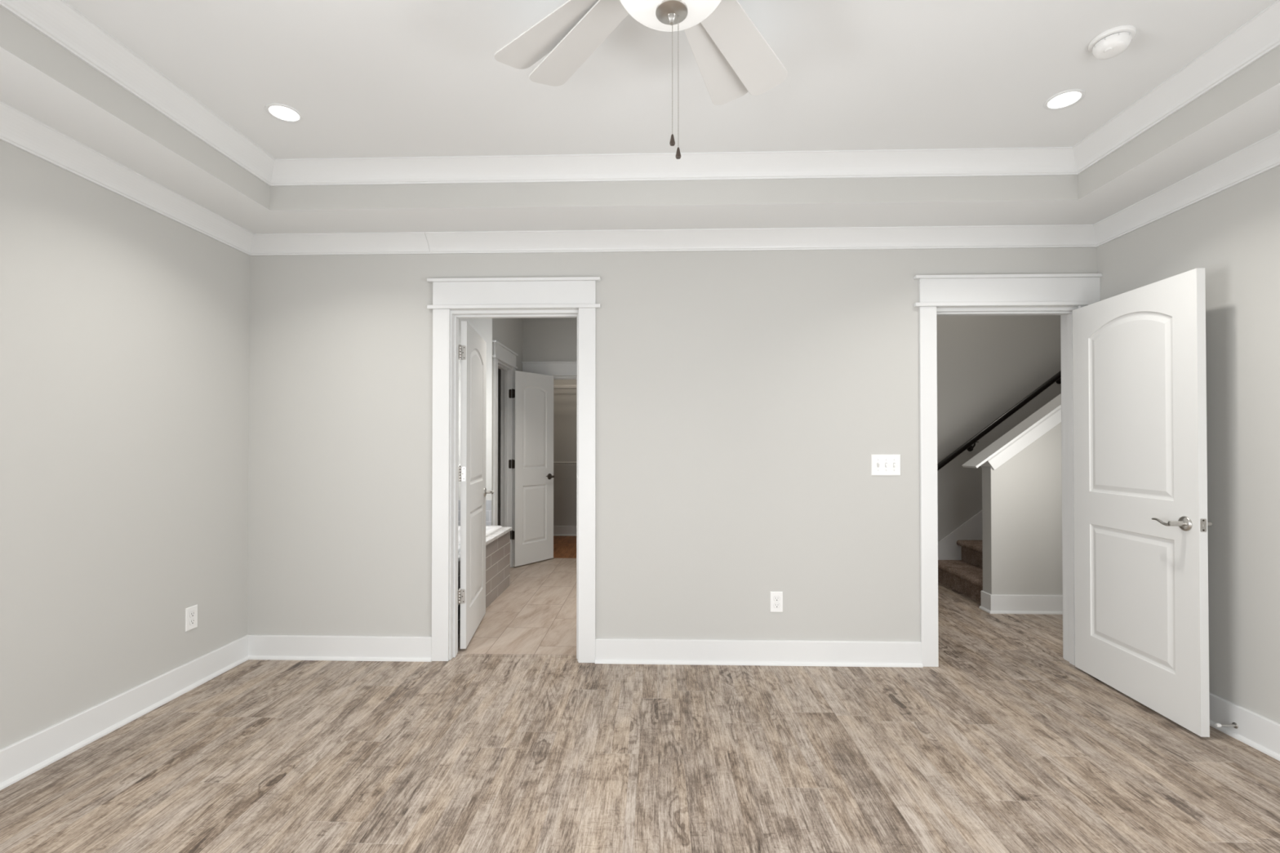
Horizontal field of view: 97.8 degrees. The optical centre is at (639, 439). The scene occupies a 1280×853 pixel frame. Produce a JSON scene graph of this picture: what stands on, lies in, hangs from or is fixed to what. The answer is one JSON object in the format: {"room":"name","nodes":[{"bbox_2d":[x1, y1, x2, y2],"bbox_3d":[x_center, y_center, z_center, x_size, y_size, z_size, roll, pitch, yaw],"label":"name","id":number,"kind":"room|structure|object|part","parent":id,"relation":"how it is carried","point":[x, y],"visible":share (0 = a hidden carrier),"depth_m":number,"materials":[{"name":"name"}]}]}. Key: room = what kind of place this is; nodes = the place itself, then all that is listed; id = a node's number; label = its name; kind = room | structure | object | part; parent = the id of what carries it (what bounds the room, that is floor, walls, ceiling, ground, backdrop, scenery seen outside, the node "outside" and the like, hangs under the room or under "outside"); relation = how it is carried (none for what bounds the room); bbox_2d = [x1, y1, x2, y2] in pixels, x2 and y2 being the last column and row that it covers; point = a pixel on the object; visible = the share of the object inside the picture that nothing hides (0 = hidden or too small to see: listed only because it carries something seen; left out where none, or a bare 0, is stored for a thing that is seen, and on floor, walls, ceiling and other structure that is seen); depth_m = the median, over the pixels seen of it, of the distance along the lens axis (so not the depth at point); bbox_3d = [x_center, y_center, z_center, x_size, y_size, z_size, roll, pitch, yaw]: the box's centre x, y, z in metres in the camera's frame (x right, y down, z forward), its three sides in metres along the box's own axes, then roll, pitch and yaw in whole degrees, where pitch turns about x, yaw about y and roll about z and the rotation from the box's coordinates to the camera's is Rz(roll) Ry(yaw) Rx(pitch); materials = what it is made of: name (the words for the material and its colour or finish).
{"room":"empty bedroom","nodes":[
{"label":"empty bedroom","id":0,"kind":"room"},
{"bbox_2d":[0,139,249,749],"bbox_3d":[-2.458,-0.166,1.414,0.120,2.900,3.860,0,-1,2],"label":"wall","id":1,"kind":"structure","parent":0,"point":[125,326],"depth_m":2.49,"materials":[{"name":"grey paint"}]},
{"bbox_2d":[0,635,248,790],"bbox_3d":[-2.382,1.216,1.459,0.030,0.137,3.740,0,-1,2],"label":"baseboard","id":2,"kind":"structure","parent":1,"relation":"attached to","point":[25,757],"depth_m":2.48,"materials":[{"name":"white wood"}]},
{"bbox_2d":[0,101,253,255],"bbox_3d":[-2.351,-1.168,1.481,0.091,0.097,3.740,0,-1,2],"label":"crown molding","id":3,"kind":"structure","parent":1,"relation":"attached to","point":[19,130],"depth_m":2.45,"materials":[{"name":"white wood"}]},
{"bbox_2d":[185,604,197,631],"bbox_3d":[-2.349,0.936,2.927,0.008,0.119,0.073,0,-1,2],"label":"wall outlet","id":4,"kind":"object","parent":1,"relation":"attached to","point":[191,613],"visible":1,"depth_m":2.92,"materials":[{"name":"white plastic"}]},
{"bbox_2d":[189,610,195,617],"bbox_3d":[-2.347,0.917,2.927,0.003,0.029,0.037,0,-1,2],"label":"receptacle","id":5,"kind":"object","parent":4,"relation":"attached to","point":[192,613],"depth_m":2.92,"materials":[{"name":"grey plastic"}]},
{"bbox_2d":[189,617,195,625],"bbox_3d":[-2.347,0.956,2.927,0.003,0.029,0.037,0,-1,2],"label":"receptacle","id":6,"kind":"object","parent":4,"relation":"attached to","point":[192,620],"depth_m":2.92,"materials":[{"name":"grey plastic"}]},
{"bbox_2d":[457,318,495,525],"bbox_3d":[-1.825,-0.130,5.165,0.950,2.900,0.115,0,-1,2],"label":"wall","id":7,"kind":"structure","parent":0,"point":[485,327],"depth_m":5.10,"materials":[{"name":"grey paint"}]},
{"bbox_2d":[457,500,491,525],"bbox_3d":[-1.826,0.676,5.095,0.950,0.242,0.008,0,-1,2],"label":"wall tile","id":8,"kind":"structure","parent":7,"relation":"attached to","point":[488,503],"depth_m":5.08,"materials":[{"name":"white tile"}]},
{"bbox_2d":[495,318,522,371],"bbox_3d":[-1.390,-0.124,5.737,0.115,2.900,1.055,0,-1,2],"label":"wall","id":9,"kind":"structure","parent":0,"point":[508,331],"depth_m":5.81,"materials":[{"name":"grey paint"}]},
{"bbox_2d":[492,340,518,567],"bbox_3d":[-1.380,0.209,5.508,0.149,2.229,0.813,0,-1,2],"label":"door frame","id":10,"kind":"structure","parent":9,"relation":"attached to","point":[501,353],"depth_m":5.78,"materials":[{"name":"white wood"}]},
{"bbox_3d":[-1.322,-0.827,5.516,0.034,0.157,0.813,0,-1,2],"label":"head casing","id":11,"kind":"part","parent":10,"relation":"part of","materials":[{"name":"white wood"}]},
{"bbox_2d":[508,370,554,566],"bbox_3d":[-1.143,0.303,5.994,0.171,2.025,0.592,0,-1,36],"label":"door","id":12,"kind":"structure","parent":9,"relation":"in","point":[531,394],"depth_m":5.96,"materials":[{"name":"white wood"}]},
{"bbox_3d":[-1.347,0.256,5.788,0.028,0.090,0.003,0,-1,2],"label":"jamb plate","id":13,"kind":"part","parent":12,"relation":"part of","materials":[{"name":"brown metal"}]},
{"bbox_3d":[-1.347,-0.474,5.795,0.028,0.090,0.003,0,-1,2],"label":"jamb plate","id":14,"kind":"part","parent":12,"relation":"part of","materials":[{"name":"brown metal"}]},
{"bbox_2d":[497,317,577,525],"bbox_3d":[-0.751,-0.119,6.306,3.030,2.900,0.120,0,-1,2],"label":"wall","id":15,"kind":"structure","parent":0,"point":[544,339],"depth_m":6.26,"materials":[{"name":"grey paint"}]},
{"bbox_2d":[522,361,577,379],"bbox_3d":[-0.813,0.231,6.288,1.004,2.199,0.154,0,-1,2],"label":"door frame","id":16,"kind":"structure","parent":15,"relation":"attached to","point":[548,368],"depth_m":6.24,"materials":[{"name":"white"}]},
{"bbox_2d":[553,379,577,525],"bbox_3d":[-0.765,-0.104,7.867,2.910,2.900,0.120,0,-1,2],"label":"wall","id":17,"kind":"structure","parent":0,"point":[565,399],"depth_m":7.81,"materials":[{"name":"grey paint"}]},
{"bbox_2d":[553,525,576,536],"bbox_3d":[-0.767,1.277,7.779,2.910,0.137,0.030,0,-1,2],"label":"baseboard","id":18,"kind":"structure","parent":17,"relation":"attached to","point":[558,531],"depth_m":7.79,"materials":[{"name":"white wood"}]},
{"bbox_3d":[-0.767,1.336,7.771,2.910,0.019,0.014,0,-1,2],"label":"shoe molding","id":19,"kind":"part","parent":18,"relation":"part of","materials":[{"name":"white wood"}]},
{"bbox_2d":[553,462,576,465],"bbox_3d":[-0.771,0.454,7.649,2.892,0.285,0.302,0,-1,2],"label":"wire shelf","id":20,"kind":"object","parent":17,"relation":"attached to","point":[553,462],"visible":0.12,"depth_m":7.51,"materials":[{"name":"white metal"}]},
{"bbox_2d":[553,385,577,387],"bbox_3d":[-0.771,-0.586,7.660,2.892,0.285,0.302,0,-1,2],"label":"wire shelf","id":21,"kind":"object","parent":17,"relation":"attached to","point":[553,385],"visible":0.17,"depth_m":7.56,"materials":[{"name":"white metal"}]},
{"bbox_2d":[0,535,1279,852],"bbox_3d":[1.421,1.365,3.602,7.770,0.120,8.490,0,-1,2],"label":"floor","id":22,"kind":"structure","parent":0,"point":[1006,744],"depth_m":2.24,"materials":[{"name":"beige wood"}]},
{"bbox_2d":[457,527,511,635],"bbox_3d":[-1.755,1.050,4.266,1.139,0.522,1.645,0,-1,2],"label":"tub deck","id":23,"kind":"object","parent":22,"relation":"on","point":[497,544],"visible":0.19,"depth_m":4.62,"materials":[{"name":"beige tile"}]},
{"bbox_2d":[457,525,502,552],"bbox_3d":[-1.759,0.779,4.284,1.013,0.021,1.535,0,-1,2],"label":"bathtub","id":24,"kind":"object","parent":23,"relation":"on","point":[490,530],"visible":0.15,"depth_m":4.75,"materials":[{"name":"white ceramic"}]},
{"bbox_2d":[456,653,576,657],"bbox_3d":[-0.740,1.300,3.356,0.750,0.006,0.025,0,-1,2],"label":"threshold","id":25,"kind":"object","parent":22,"relation":"on","point":[457,655],"visible":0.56,"depth_m":3.35,"materials":[{"name":"beige wood"}]},
{"bbox_2d":[937,540,982,603],"bbox_3d":[3.886,0.470,4.764,2.369,1.692,0.908,0,-1,2],"label":"staircase","id":26,"kind":"structure","parent":22,"relation":"on","point":[965,575],"depth_m":4.91,"materials":[{"name":"brown carpet"}]},
{"bbox_2d":[0,46,1279,234],"bbox_3d":[0.087,-1.267,1.410,4.969,0.100,3.740,0,-1,2],"label":"ceiling","id":27,"kind":"structure","parent":0,"point":[24,87],"depth_m":2.89,"materials":[{"name":"white paint"}]},
{"bbox_2d":[0,6,1279,209],"bbox_3d":[0.087,-1.328,1.411,4.171,0.222,2.942,0,-1,2],"label":"wall","id":28,"kind":"structure","parent":0,"point":[19,38],"depth_m":2.82,"materials":[{"name":"grey paint"}]},
{"bbox_2d":[0,0,275,186],"bbox_3d":[-1.940,-1.390,1.471,0.091,0.097,2.918,0,-1,2],"label":"crown molding","id":29,"kind":"structure","parent":28,"relation":"attached to","point":[57,20],"depth_m":2.12,"materials":[{"name":"white wood"}]},
{"bbox_2d":[270,146,1077,186],"bbox_3d":[0.128,-1.377,2.824,4.147,0.097,0.091,0,-1,2],"label":"crown molding","id":30,"kind":"structure","parent":28,"relation":"attached to","point":[1037,161],"depth_m":2.82,"materials":[{"name":"white wood"}]},
{"bbox_2d":[1072,0,1279,174],"bbox_3d":[2.114,-1.391,1.352,0.091,0.097,2.918,0,-1,2],"label":"crown molding","id":31,"kind":"structure","parent":28,"relation":"attached to","point":[1260,36],"depth_m":2.18,"materials":[{"name":"white wood"}]},
{"bbox_2d":[63,0,1276,159],"bbox_3d":[0.087,-1.489,1.412,4.969,0.100,3.740,0,-1,2],"label":"ceiling","id":32,"kind":"structure","parent":0,"point":[366,78],"depth_m":2.18,"materials":[{"name":"white paint"}]},
{"bbox_2d":[265,102,302,122],"bbox_3d":[-1.556,-1.427,2.442,0.140,0.005,0.140,0,-1,2],"label":"recessed light","id":33,"kind":"object","parent":32,"relation":"in","point":[282,112],"visible":1,"depth_m":2.44,"materials":[{"name":"white"}]},
{"bbox_2d":[493,0,787,159],"bbox_3d":[0.097,-1.074,1.392,1.338,0.731,1.340,0,-1,2],"label":"ceiling fan","id":34,"kind":"object","parent":32,"relation":"hanging from","point":[733,58],"visible":1,"depth_m":1.74,"materials":[{"name":"white wood"}]},
{"bbox_3d":[-0.244,-1.248,1.686,0.520,0.032,0.136,0,-1,40],"label":"blade","id":35,"kind":"part","parent":34,"relation":"part of","materials":[{"name":"grey wood"}]},
{"bbox_3d":[-0.179,-1.247,1.747,0.136,0.032,0.520,0,-1,-38],"label":"blade","id":36,"kind":"part","parent":34,"relation":"part of","materials":[{"name":"grey wood"}]},
{"bbox_3d":[0.080,-1.130,1.409,0.300,0.105,0.300,0,-1,2],"label":"lamp shade","id":37,"kind":"part","parent":34,"relation":"part of","materials":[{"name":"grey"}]},
{"bbox_3d":[0.082,-0.908,1.407,0.003,0.286,0.003,0,-1,2],"label":"pull chain","id":38,"kind":"part","parent":34,"relation":"part of","materials":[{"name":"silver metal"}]},
{"bbox_3d":[0.097,-0.903,1.409,0.003,0.343,0.003,0,-1,2],"label":"pull chain","id":39,"kind":"part","parent":34,"relation":"part of","materials":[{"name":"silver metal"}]},
{"bbox_3d":[0.242,-1.246,1.803,0.136,0.032,0.520,0,-1,22],"label":"blade","id":40,"kind":"part","parent":34,"relation":"part of","materials":[{"name":"grey wood"}]},
{"bbox_3d":[0.320,-1.247,1.761,0.136,0.032,0.520,0,-1,34],"label":"blade","id":41,"kind":"part","parent":34,"relation":"part of","materials":[{"name":"grey wood"}]},
{"bbox_2d":[1044,88,1085,110],"bbox_3d":[1.784,-1.427,2.348,0.140,0.005,0.140,0,-1,2],"label":"recessed light","id":42,"kind":"object","parent":32,"relation":"in","point":[1065,99],"visible":1,"depth_m":2.34,"materials":[{"name":"white"}]},
{"bbox_2d":[1088,25,1136,59],"bbox_3d":[1.688,-1.407,1.997,0.131,0.053,0.131,0,-1,2],"label":"smoke detector","id":43,"kind":"object","parent":32,"relation":"attached to","point":[1112,42],"visible":1,"depth_m":1.97,"materials":[{"name":"white plastic"}]},
{"bbox_2d":[247,247,1097,641],"bbox_3d":[1.418,-0.148,3.292,7.758,2.900,0.120,0,-1,2],"label":"wall","id":44,"kind":"structure","parent":0,"point":[745,400],"depth_m":3.27,"materials":[{"name":"grey paint"}]},
{"bbox_2d":[248,635,431,662],"bbox_3d":[-1.783,1.234,3.297,1.120,0.137,0.030,0,-1,2],"label":"baseboard","id":45,"kind":"structure","parent":44,"relation":"attached to","point":[268,647],"depth_m":3.29,"materials":[{"name":"white wood"}]},
{"bbox_3d":[-1.775,1.292,3.289,1.104,0.019,0.014,0,-1,2],"label":"shoe molding","id":46,"kind":"part","parent":45,"relation":"part of","materials":[{"name":"white wood"}]},
{"bbox_2d":[457,320,493,648],"bbox_3d":[-1.130,0.282,3.804,0.171,2.025,0.780,0,-1,-6],"label":"door","id":47,"kind":"structure","parent":44,"relation":"in","point":[473,348],"depth_m":3.67,"materials":[{"name":"white wood"}]},
{"bbox_3d":[-1.113,0.213,3.429,0.003,0.090,0.028,0,-1,2],"label":"jamb plate","id":48,"kind":"part","parent":47,"relation":"part of","materials":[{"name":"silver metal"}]},
{"bbox_3d":[-1.113,0.968,3.421,0.003,0.090,0.028,0,-1,2],"label":"jamb plate","id":49,"kind":"part","parent":47,"relation":"part of","materials":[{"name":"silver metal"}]},
{"bbox_3d":[-1.103,0.390,4.076,0.058,0.028,0.120,0,-1,-6],"label":"lever","id":50,"kind":"part","parent":47,"relation":"part of","materials":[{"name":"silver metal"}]},
{"bbox_2d":[426,276,600,662],"bbox_3d":[-0.740,0.178,3.352,1.022,2.249,0.192,0,-1,2],"label":"door frame","id":51,"kind":"structure","parent":44,"relation":"attached to","point":[565,292],"depth_m":3.28,"materials":[{"name":"white wood"}]},
{"bbox_3d":[-0.742,-0.859,3.284,1.022,0.177,0.036,0,-1,2],"label":"head casing","id":52,"kind":"part","parent":51,"relation":"part of","materials":[{"name":"white wood"}]},
{"bbox_2d":[250,224,1097,255],"bbox_3d":[0.141,-1.151,3.233,4.969,0.097,0.091,0,-1,2],"label":"crown molding","id":53,"kind":"structure","parent":44,"relation":"attached to","point":[1055,236],"depth_m":3.23,"materials":[{"name":"white wood"}]},
{"bbox_2d":[595,638,923,667],"bbox_3d":[0.677,1.233,3.225,1.877,0.137,0.030,0,-1,2],"label":"baseboard","id":54,"kind":"structure","parent":44,"relation":"attached to","point":[607,651],"depth_m":3.22,"materials":[{"name":"white wood"}]},
{"bbox_3d":[0.676,1.292,3.217,1.877,0.019,0.014,0,-1,2],"label":"shoe molding","id":55,"kind":"part","parent":54,"relation":"part of","materials":[{"name":"white wood"}]},
{"bbox_2d":[769,591,782,612],"bbox_3d":[0.792,0.943,3.235,0.073,0.119,0.008,0,-1,2],"label":"wall outlet","id":56,"kind":"object","parent":44,"relation":"attached to","point":[776,597],"visible":1,"depth_m":3.23,"materials":[{"name":"white plastic"}]},
{"bbox_2d":[773,595,779,601],"bbox_3d":[0.792,0.923,3.233,0.037,0.029,0.003,0,-1,2],"label":"receptacle","id":57,"kind":"object","parent":56,"relation":"attached to","point":[776,598],"depth_m":3.23,"materials":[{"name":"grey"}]},
{"bbox_2d":[773,603,779,608],"bbox_3d":[0.792,0.963,3.233,0.034,0.027,0.003,0,-1,2],"label":"receptacle","id":58,"kind":"object","parent":56,"relation":"attached to","point":[775,605],"depth_m":3.23,"materials":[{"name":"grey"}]},
{"bbox_2d":[871,454,900,475],"bbox_3d":[1.421,0.148,3.219,0.166,0.122,0.020,0,-1,2],"label":"light switch","id":59,"kind":"object","parent":44,"relation":"attached to","point":[881,464],"visible":1,"depth_m":3.22,"materials":[{"name":"white plastic"}]},
{"bbox_2d":[913,273,1102,666],"bbox_3d":[2.113,0.180,3.268,1.054,2.243,0.192,0,-1,2],"label":"door frame","id":60,"kind":"structure","parent":44,"relation":"attached to","point":[1080,290],"depth_m":3.20,"materials":[{"name":"white wood"}]},
{"bbox_3d":[2.104,-0.853,3.200,1.042,0.177,0.036,0,-1,2],"label":"head casing","id":61,"kind":"part","parent":60,"relation":"part of","materials":[{"name":"white wood"}]},
{"bbox_3d":[2.115,0.269,3.337,0.996,2.066,0.019,0,-1,2],"label":"casing","id":62,"kind":"part","parent":60,"relation":"part of","materials":[{"name":"white wood"}]},
{"bbox_2d":[1072,267,1212,737],"bbox_3d":[2.461,0.273,2.806,0.171,2.025,0.809,0,-1,4],"label":"door","id":63,"kind":"structure","parent":44,"relation":"in","point":[1141,523],"depth_m":2.69,"materials":[{"name":"white wood"}]},
{"bbox_3d":[2.385,0.375,2.528,0.058,0.028,0.120,0,-1,4],"label":"lever","id":64,"kind":"part","parent":63,"relation":"part of","materials":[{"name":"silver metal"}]},
{"bbox_3d":[2.414,0.374,2.477,0.013,0.066,0.066,0,-1,4],"label":"handle","id":65,"kind":"part","parent":63,"relation":"part of","materials":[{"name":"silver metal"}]},
{"bbox_3d":[2.434,0.372,2.411,0.025,0.057,0.002,0,-1,4],"label":"latch plate","id":66,"kind":"part","parent":63,"relation":"part of","materials":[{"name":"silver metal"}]},
{"bbox_3d":[2.498,0.375,2.520,0.058,0.028,0.120,0,-1,4],"label":"lever","id":67,"kind":"part","parent":63,"relation":"part of","materials":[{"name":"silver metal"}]},
{"bbox_2d":[936,315,1061,542],"bbox_3d":[3.047,-0.778,5.331,4.620,4.200,0.120,0,-1,2],"label":"wall","id":68,"kind":"structure","parent":0,"point":[987,365],"depth_m":5.26,"materials":[{"name":"grey paint"}]},
{"bbox_2d":[937,510,982,559],"bbox_3d":[3.755,0.303,5.232,2.600,2.036,0.015,0,-1,2],"label":"skirt board","id":69,"kind":"object","parent":68,"relation":"attached to","point":[971,530],"depth_m":5.24,"materials":[{"name":"white wood"}]},
{"bbox_2d":[937,370,1061,471],"bbox_3d":[3.804,-0.534,5.195,2.232,1.729,0.100,0,-1,2],"label":"handrail","id":70,"kind":"object","parent":68,"relation":"attached to","point":[1056,378],"visible":0.44,"depth_m":5.16,"materials":[{"name":"black"}]},
{"bbox_2d":[982,422,1062,595],"bbox_3d":[3.844,-0.150,4.258,2.365,2.923,0.115,0,-1,2],"label":"wall","id":71,"kind":"structure","parent":0,"point":[1022,497],"depth_m":4.22,"materials":[{"name":"grey paint"}]},
{"bbox_2d":[978,590,991,613],"bbox_3d":[2.647,1.243,4.265,0.030,0.137,0.144,0,-1,2],"label":"baseboard","id":72,"kind":"structure","parent":71,"relation":"attached to","point":[985,597],"depth_m":4.27,"materials":[{"name":"white wood"}]},
{"bbox_3d":[2.639,1.302,4.265,0.014,0.019,0.144,0,-1,2],"label":"shoe molding","id":73,"kind":"part","parent":72,"relation":"part of","materials":[{"name":"white wood"}]},
{"bbox_2d":[961,393,1061,470],"bbox_3d":[3.710,-0.627,4.267,2.367,1.718,0.195,0,-1,2],"label":"trim","id":74,"kind":"structure","parent":71,"relation":"attached to","point":[1049,415],"depth_m":4.21,"materials":[{"name":"white wood"}]},
{"bbox_2d":[990,594,1062,614],"bbox_3d":[3.827,1.242,4.173,2.394,0.137,0.030,0,-1,2],"label":"baseboard","id":75,"kind":"structure","parent":71,"relation":"attached to","point":[1000,603],"depth_m":4.20,"materials":[{"name":"white wood"}]},
{"bbox_3d":[3.827,1.301,4.165,2.394,0.019,0.014,0,-1,2],"label":"shoe molding","id":76,"kind":"part","parent":75,"relation":"part of","materials":[{"name":"white wood"}]},
{"bbox_2d":[1097,165,1279,724],"bbox_3d":[2.629,-0.168,1.265,0.120,2.900,3.860,0,-1,2],"label":"wall","id":77,"kind":"structure","parent":0,"point":[1233,233],"depth_m":2.44,"materials":[{"name":"grey paint"}]},
{"bbox_2d":[1093,130,1279,247],"bbox_3d":[2.525,-1.169,1.338,0.091,0.097,3.740,0,-1,2],"label":"crown molding","id":78,"kind":"structure","parent":77,"relation":"attached to","point":[1262,156],"depth_m":2.57,"materials":[{"name":"white wood"}]},
{"bbox_2d":[1214,722,1238,728],"bbox_3d":[2.547,1.244,2.427,0.083,0.024,0.024,0,-1,2],"label":"door stop","id":79,"kind":"object","parent":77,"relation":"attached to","point":[1234,725],"visible":1,"depth_m":2.42,"materials":[{"name":"grey metal"}]},
{"bbox_3d":[2.553,1.244,2.426,0.061,0.011,0.011,0,-1,2],"label":"rod","id":80,"kind":"part","parent":79,"relation":"part of","materials":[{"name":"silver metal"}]},
{"bbox_2d":[1208,692,1279,760],"bbox_3d":[2.555,1.214,1.304,0.030,0.137,3.720,0,-1,2],"label":"baseboard","id":81,"kind":"structure","parent":77,"relation":"attached to","point":[1255,731],"depth_m":2.38,"materials":[{"name":"white wood"}]},
{"bbox_3d":[2.548,1.274,1.311,0.014,0.019,3.705,0,-1,2],"label":"shoe molding","id":82,"kind":"part","parent":81,"relation":"part of","materials":[{"name":"white wood"}]}
]}

